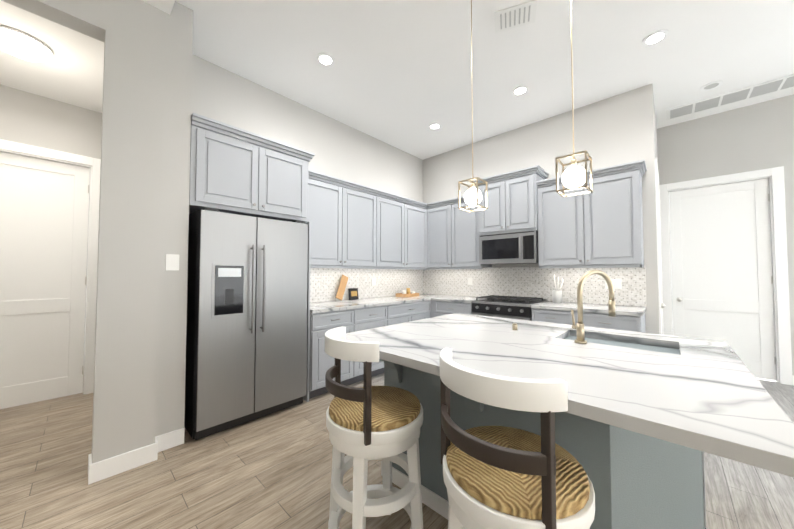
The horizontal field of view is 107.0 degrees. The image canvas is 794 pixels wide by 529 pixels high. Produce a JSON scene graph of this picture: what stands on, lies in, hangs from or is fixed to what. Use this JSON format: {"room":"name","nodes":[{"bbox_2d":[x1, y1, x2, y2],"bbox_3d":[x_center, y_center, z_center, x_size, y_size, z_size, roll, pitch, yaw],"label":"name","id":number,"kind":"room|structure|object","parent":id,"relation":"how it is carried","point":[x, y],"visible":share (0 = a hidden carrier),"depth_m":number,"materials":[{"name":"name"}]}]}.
{"room":"kitchen","nodes":[
{"label":"kitchen","id":0,"kind":"room"},
{"bbox_2d":[0,373,793,528],"bbox_3d":[1.308,1.386,2.706,9.540,0.050,8.575,-2,-2,43],"label":"floor","id":1,"kind":"structure","parent":0,"point":[272,471],"depth_m":1.80,"materials":[{"name":"beige wood"}]},
{"bbox_2d":[184,208,307,439],"bbox_3d":[-1.397,0.462,2.739,0.709,1.775,0.910,-2,-2,43],"label":"fridge","id":2,"kind":"object","parent":1,"relation":"on","point":[246,343],"visible":1,"depth_m":2.44,"materials":[{"name":"silver metal"}]},
{"bbox_2d":[303,306,358,401],"bbox_3d":[-0.876,0.942,3.354,0.629,0.877,0.596,-2,-2,43],"label":"base cabinet","id":3,"kind":"object","parent":1,"relation":"on","point":[318,362],"depth_m":3.03,"materials":[{"name":"grey wood"}]},
{"bbox_2d":[307,294,446,313],"bbox_3d":[-0.186,0.507,4.101,0.640,0.037,2.613,-2,-2,43],"label":"countertop","id":4,"kind":"structure","parent":3,"relation":"on","point":[346,304],"depth_m":3.67,"materials":[{"name":"white stone"}]},
{"bbox_2d":[335,275,347,300],"bbox_3d":[-0.726,0.302,3.886,0.086,0.340,0.241,-2,-2,43],"label":"cutting board","id":5,"kind":"object","parent":4,"relation":"on","point":[341,287],"visible":0.98,"depth_m":3.87,"materials":[{"name":"brown wood"}]},
{"bbox_2d":[348,288,358,299],"bbox_3d":[-0.597,0.405,4.036,0.041,0.156,0.150,-2,-2,43],"label":"sign","id":6,"kind":"object","parent":4,"relation":"on","point":[353,293],"visible":0.96,"depth_m":4.02,"materials":[{"name":"black"}]},
{"bbox_2d":[396,288,418,296],"bbox_3d":[0.167,0.439,4.636,0.200,0.130,0.340,-2,-2,43],"label":"tray","id":7,"kind":"object","parent":4,"relation":"on","point":[406,293],"visible":1,"depth_m":4.57,"materials":[{"name":"brown wood"}]},
{"bbox_2d":[325,326,422,528],"bbox_3d":[-0.107,0.819,1.381,0.461,1.000,0.452,1,-2,-30],"label":"stool","id":8,"kind":"object","parent":1,"relation":"on","point":[366,422],"visible":1,"depth_m":1.23,"materials":[{"name":"white wood"}]},
{"bbox_2d":[359,302,390,380],"bbox_3d":[-0.531,0.953,3.725,0.629,0.877,0.662,-2,-2,43],"label":"base cabinet","id":9,"kind":"object","parent":1,"relation":"on","point":[370,317],"depth_m":3.56,"materials":[{"name":"grey wood"}]},
{"bbox_2d":[391,298,430,324],"bbox_3d":[-0.054,0.969,4.237,0.629,0.877,0.981,-2,-2,43],"label":"base cabinet","id":10,"kind":"object","parent":1,"relation":"on","point":[401,312],"depth_m":4.03,"materials":[{"name":"grey wood"}]},
{"bbox_2d":[431,298,472,317],"bbox_3d":[0.955,0.974,4.380,0.694,0.877,0.629,-2,-2,43],"label":"base cabinet","id":11,"kind":"object","parent":1,"relation":"on","point":[438,308],"depth_m":4.18,"materials":[{"name":"grey wood"}]},
{"bbox_2d":[439,294,484,301],"bbox_3d":[0.963,0.515,4.379,0.663,0.037,0.640,-2,-2,43],"label":"countertop","id":12,"kind":"structure","parent":11,"relation":"on","point":[450,297],"depth_m":4.26,"materials":[{"name":"white stone"}]},
{"bbox_2d":[472,295,546,320],"bbox_3d":[1.462,0.916,3.856,0.752,0.960,0.678,-2,-2,43],"label":"range","id":13,"kind":"object","parent":1,"relation":"on","point":[514,307],"visible":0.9,"depth_m":3.68,"materials":[{"name":"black metal"}]},
{"bbox_2d":[440,348,594,528],"bbox_3d":[0.376,0.806,0.959,0.461,1.000,0.452,1,-2,-36],"label":"stool","id":14,"kind":"object","parent":1,"relation":"on","point":[498,477],"visible":1,"depth_m":0.80,"materials":[{"name":"white wood"}]},
{"bbox_2d":[363,361,705,528],"bbox_3d":[0.713,0.888,1.590,1.577,0.876,1.269,-2,-2,43],"label":"kitchen island","id":15,"kind":"object","parent":1,"relation":"on","point":[638,482],"depth_m":1.17,"materials":[{"name":"paint"}]},
{"bbox_2d":[346,321,793,476],"bbox_3d":[0.497,0.425,1.427,1.656,0.040,0.865,-2,-2,43],"label":"island countertop","id":16,"kind":"structure","parent":15,"relation":"on","point":[710,405],"depth_m":1.00,"materials":[{"name":"white stone"}]},
{"bbox_2d":[566,333,677,352],"bbox_3d":[1.192,0.516,1.601,0.534,0.154,0.364,-2,-2,43],"label":"sink","id":17,"kind":"object","parent":16,"relation":"in","point":[601,340],"depth_m":1.66,"materials":[{"name":"grey metal"}]},
{"bbox_2d":[422,313,741,360],"bbox_3d":[0.973,0.441,1.938,1.656,0.040,0.531,-2,-2,43],"label":"island countertop","id":18,"kind":"structure","parent":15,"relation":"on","point":[697,347],"depth_m":1.79,"materials":[{"name":"white stone"}]},
{"bbox_2d":[512,323,517,329],"bbox_3d":[0.754,0.398,1.876,0.032,0.042,0.032,-2,-2,43],"label":"switch","id":19,"kind":"object","parent":18,"relation":"on","point":[514,326],"visible":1,"depth_m":1.87,"materials":[{"name":"gold metal"}]},
{"bbox_2d":[571,269,615,343],"bbox_3d":[1.043,0.218,1.567,0.178,0.382,0.219,-2,-2,43],"label":"faucet","id":20,"kind":"object","parent":18,"relation":"on","point":[579,328],"visible":1,"depth_m":1.54,"materials":[{"name":"gold metal"}]},
{"bbox_2d":[531,306,562,323],"bbox_3d":[1.948,0.945,3.456,0.489,0.877,0.629,-2,-2,43],"label":"base cabinet","id":21,"kind":"object","parent":1,"relation":"on","point":[539,313],"depth_m":3.30,"materials":[{"name":"grey wood"}]},
{"bbox_2d":[563,310,645,332],"bbox_3d":[2.263,0.936,3.163,0.616,0.877,0.629,-2,-2,43],"label":"base cabinet","id":22,"kind":"object","parent":1,"relation":"on","point":[591,318],"depth_m":2.92,"materials":[{"name":"grey wood"}]},
{"bbox_2d":[531,302,646,313],"bbox_3d":[2.129,0.482,3.294,0.995,0.037,0.640,-2,-2,43],"label":"countertop","id":23,"kind":"structure","parent":22,"relation":"on","point":[599,306],"depth_m":3.18,"materials":[{"name":"white stone"}]},
{"bbox_2d":[552,275,563,302],"bbox_3d":[1.975,0.297,3.613,0.111,0.351,0.142,-2,-2,43],"label":"utensil crock","id":24,"kind":"object","parent":23,"relation":"on","point":[557,295],"visible":1,"depth_m":3.58,"materials":[{"name":"grey ceramic"}]},
{"bbox_2d":[0,0,793,462],"bbox_3d":[1.245,-0.813,1.972,8.540,4.300,6.835,-2,-2,43],"label":"wall","id":25,"kind":"structure","parent":0,"point":[162,82],"depth_m":2.30,"materials":[{"name":"beige paint"}]},
{"bbox_2d":[0,152,89,408],"bbox_3d":[-3.600,0.147,2.838,0.117,2.410,0.826,-2,-2,43],"label":"hall door","id":26,"kind":"structure","parent":25,"relation":"in","point":[44,209],"depth_m":2.93,"materials":[{"name":"white wood"}]},
{"bbox_2d":[0,139,100,393],"bbox_3d":[-3.633,0.100,2.869,0.138,2.530,1.040,-2,-2,43],"label":"door frame","id":27,"kind":"structure","parent":25,"relation":"attached to","point":[12,147],"depth_m":3.14,"materials":[{"name":"white wood"}]},
{"bbox_2d":[88,439,159,484],"bbox_3d":[-1.762,1.278,1.902,0.024,0.115,0.328,-2,-2,43],"label":"baseboard","id":28,"kind":"structure","parent":25,"relation":"attached to","point":[113,466],"depth_m":1.88,"materials":[{"name":"white wood"}]},
{"bbox_2d":[166,254,178,269],"bbox_3d":[-1.670,-0.016,2.185,0.008,0.120,0.080,-2,-2,43],"label":"switch plate","id":29,"kind":"object","parent":25,"relation":"attached to","point":[172,261],"visible":1,"depth_m":2.18,"materials":[{"name":"white plastic"}]},
{"bbox_2d":[189,117,268,217],"bbox_3d":[-1.607,-0.782,2.672,0.563,0.660,0.567,-2,-2,43],"label":"upper cabinet","id":30,"kind":"object","parent":25,"relation":"attached to","point":[235,170],"depth_m":2.47,"materials":[{"name":"grey wood"}]},
{"bbox_2d":[261,145,312,222],"bbox_3d":[-1.299,-0.771,3.002,0.563,0.660,0.567,-2,-2,43],"label":"upper cabinet","id":31,"kind":"object","parent":25,"relation":"attached to","point":[290,176],"depth_m":2.87,"materials":[{"name":"grey wood"}]},
{"bbox_2d":[309,173,348,267],"bbox_3d":[-0.967,-0.486,3.507,0.349,1.000,0.629,-2,-2,43],"label":"upper cabinet","id":32,"kind":"object","parent":25,"relation":"attached to","point":[330,223],"depth_m":3.45,"materials":[{"name":"grey wood"}]},
{"bbox_2d":[349,185,380,268],"bbox_3d":[-0.599,-0.473,3.902,0.349,1.000,0.688,-2,-2,43],"label":"upper cabinet","id":33,"kind":"object","parent":25,"relation":"attached to","point":[364,205],"depth_m":3.84,"materials":[{"name":"grey wood"}]},
{"bbox_2d":[381,193,400,268],"bbox_3d":[-0.211,-0.460,4.319,0.349,1.000,0.688,-2,-2,43],"label":"upper cabinet","id":34,"kind":"object","parent":25,"relation":"attached to","point":[390,206],"depth_m":4.20,"materials":[{"name":"grey wood"}]},
{"bbox_2d":[401,197,428,268],"bbox_3d":[0.172,-0.449,4.701,0.389,1.000,0.629,-2,-2,43],"label":"upper cabinet","id":35,"kind":"object","parent":25,"relation":"attached to","point":[414,215],"depth_m":4.59,"materials":[{"name":"grey wood"}]},
{"bbox_2d":[429,201,456,268],"bbox_3d":[0.778,-0.447,4.752,0.547,1.000,0.388,-2,-2,43],"label":"upper cabinet","id":36,"kind":"object","parent":25,"relation":"attached to","point":[441,255],"depth_m":4.61,"materials":[{"name":"grey wood"}]},
{"bbox_2d":[453,197,491,268],"bbox_3d":[1.105,-0.456,4.475,0.545,1.000,0.349,-2,-2,43],"label":"upper cabinet","id":37,"kind":"object","parent":25,"relation":"attached to","point":[465,239],"depth_m":4.32,"materials":[{"name":"grey wood"}]},
{"bbox_2d":[477,177,500,236],"bbox_3d":[1.447,-0.779,4.128,0.438,0.735,0.404,-2,-2,43],"label":"upper cabinet","id":38,"kind":"object","parent":25,"relation":"attached to","point":[488,220],"depth_m":4.01,"materials":[{"name":"grey wood"}]},
{"bbox_2d":[501,169,544,232],"bbox_3d":[1.683,-0.786,3.909,0.438,0.735,0.404,-2,-2,43],"label":"upper cabinet","id":39,"kind":"object","parent":25,"relation":"attached to","point":[518,190],"depth_m":3.75,"materials":[{"name":"grey wood"}]},
{"bbox_2d":[479,230,538,264],"bbox_3d":[1.548,-0.211,3.982,0.754,0.401,0.456,-2,-2,43],"label":"microwave","id":40,"kind":"object","parent":39,"relation":"attached to","point":[520,247],"visible":0.96,"depth_m":3.82,"materials":[{"name":"silver metal"}]},
{"bbox_2d":[537,181,580,267],"bbox_3d":[2.065,-0.483,3.582,0.550,1.000,0.349,-2,-2,43],"label":"upper cabinet","id":41,"kind":"object","parent":25,"relation":"attached to","point":[556,214],"depth_m":3.50,"materials":[{"name":"grey wood"}]},
{"bbox_2d":[577,165,644,267],"bbox_3d":[2.381,-0.492,3.288,0.553,1.000,0.349,-2,-2,43],"label":"upper cabinet","id":42,"kind":"object","parent":25,"relation":"attached to","point":[609,218],"depth_m":3.14,"materials":[{"name":"grey wood"}]},
{"bbox_2d":[655,158,663,334],"bbox_3d":[3.099,0.121,3.548,0.138,2.530,0.950,-2,-2,43],"label":"door frame","id":43,"kind":"structure","parent":25,"relation":"attached to","point":[659,206],"depth_m":3.78,"materials":[{"name":"white wood"}]},
{"bbox_2d":[669,178,775,380],"bbox_3d":[4.130,0.181,3.771,0.876,2.421,0.116,-2,-2,43],"label":"door","id":44,"kind":"structure","parent":25,"relation":"in","point":[722,276],"depth_m":3.74,"materials":[{"name":"white wood"}]},
{"bbox_2d":[660,166,792,384],"bbox_3d":[4.160,0.129,3.806,1.090,2.530,0.138,-2,-2,43],"label":"door frame","id":45,"kind":"structure","parent":25,"relation":"attached to","point":[782,331],"depth_m":3.46,"materials":[{"name":"white wood"}]},
{"bbox_2d":[0,0,793,159],"bbox_3d":[1.245,-2.308,2.018,8.540,1.191,6.835,-2,-2,43],"label":"ceiling","id":46,"kind":"structure","parent":0,"point":[397,74],"depth_m":2.75,"materials":[{"name":"white paint"}]},
{"bbox_2d":[0,25,52,61],"bbox_3d":[-2.873,-1.685,2.243,0.320,0.180,0.320,-2,-2,43],"label":"flush-mount light","id":47,"kind":"object","parent":46,"relation":"attached to","point":[20,44],"visible":0.94,"depth_m":2.20,"materials":[{"name":"white glass"}]},
{"bbox_2d":[316,53,334,66],"bbox_3d":[-0.694,-1.984,2.847,0.176,0.006,0.176,-2,-2,43],"label":"recessed light","id":48,"kind":"object","parent":46,"relation":"in","point":[325,59],"visible":1,"depth_m":2.84,"materials":[{"name":"white"}]},
{"bbox_2d":[429,123,440,129],"bbox_3d":[0.534,-1.944,4.135,0.176,0.006,0.176,-2,-2,43],"label":"recessed light","id":49,"kind":"object","parent":46,"relation":"in","point":[434,126],"visible":1,"depth_m":4.13,"materials":[{"name":"white"}]},
{"bbox_2d":[458,0,487,211],"bbox_3d":[0.523,-1.196,2.045,0.145,1.629,0.145,-2,-2,43],"label":"pendant light","id":50,"kind":"object","parent":46,"relation":"hanging from","point":[473,196],"visible":1,"depth_m":2.01,"materials":[{"name":"gold metal"}]},
{"bbox_2d":[494,0,536,32],"bbox_3d":[0.951,-1.994,2.368,0.310,0.013,0.210,-1,-2,21],"label":"ceiling vent","id":51,"kind":"object","parent":46,"relation":"in","point":[515,16],"visible":1,"depth_m":2.36,"materials":[{"name":"white metal"}]},
{"bbox_2d":[512,86,528,95],"bbox_3d":[1.398,-1.968,3.332,0.176,0.006,0.176,-2,-2,43],"label":"recessed light","id":52,"kind":"object","parent":46,"relation":"in","point":[520,90],"visible":1,"depth_m":3.33,"materials":[{"name":"white"}]},
{"bbox_2d":[555,0,592,196],"bbox_3d":[0.970,-1.208,1.629,0.145,1.629,0.145,-2,-2,43],"label":"pendant light","id":53,"kind":"object","parent":46,"relation":"hanging from","point":[574,175],"visible":1,"depth_m":1.60,"materials":[{"name":"gold metal"}]},
{"bbox_2d":[642,30,668,45],"bbox_3d":[2.273,-1.992,2.585,0.176,0.006,0.176,-2,-2,43],"label":"recessed light","id":54,"kind":"object","parent":46,"relation":"in","point":[656,37],"visible":1,"depth_m":2.58,"materials":[{"name":"white"}]},
{"bbox_2d":[700,81,722,90],"bbox_3d":[3.474,-1.971,3.244,0.176,0.006,0.176,-2,-2,43],"label":"recessed light","id":55,"kind":"object","parent":46,"relation":"in","point":[711,85],"visible":1,"depth_m":3.24,"materials":[{"name":"white"}]},
{"bbox_2d":[666,74,793,119],"bbox_3d":[3.952,-1.961,3.434,1.180,0.014,0.330,-2,-2,43],"label":"ceiling vent","id":56,"kind":"object","parent":46,"relation":"in","point":[765,88],"visible":0.98,"depth_m":3.44,"materials":[{"name":"white metal"}]}
]}

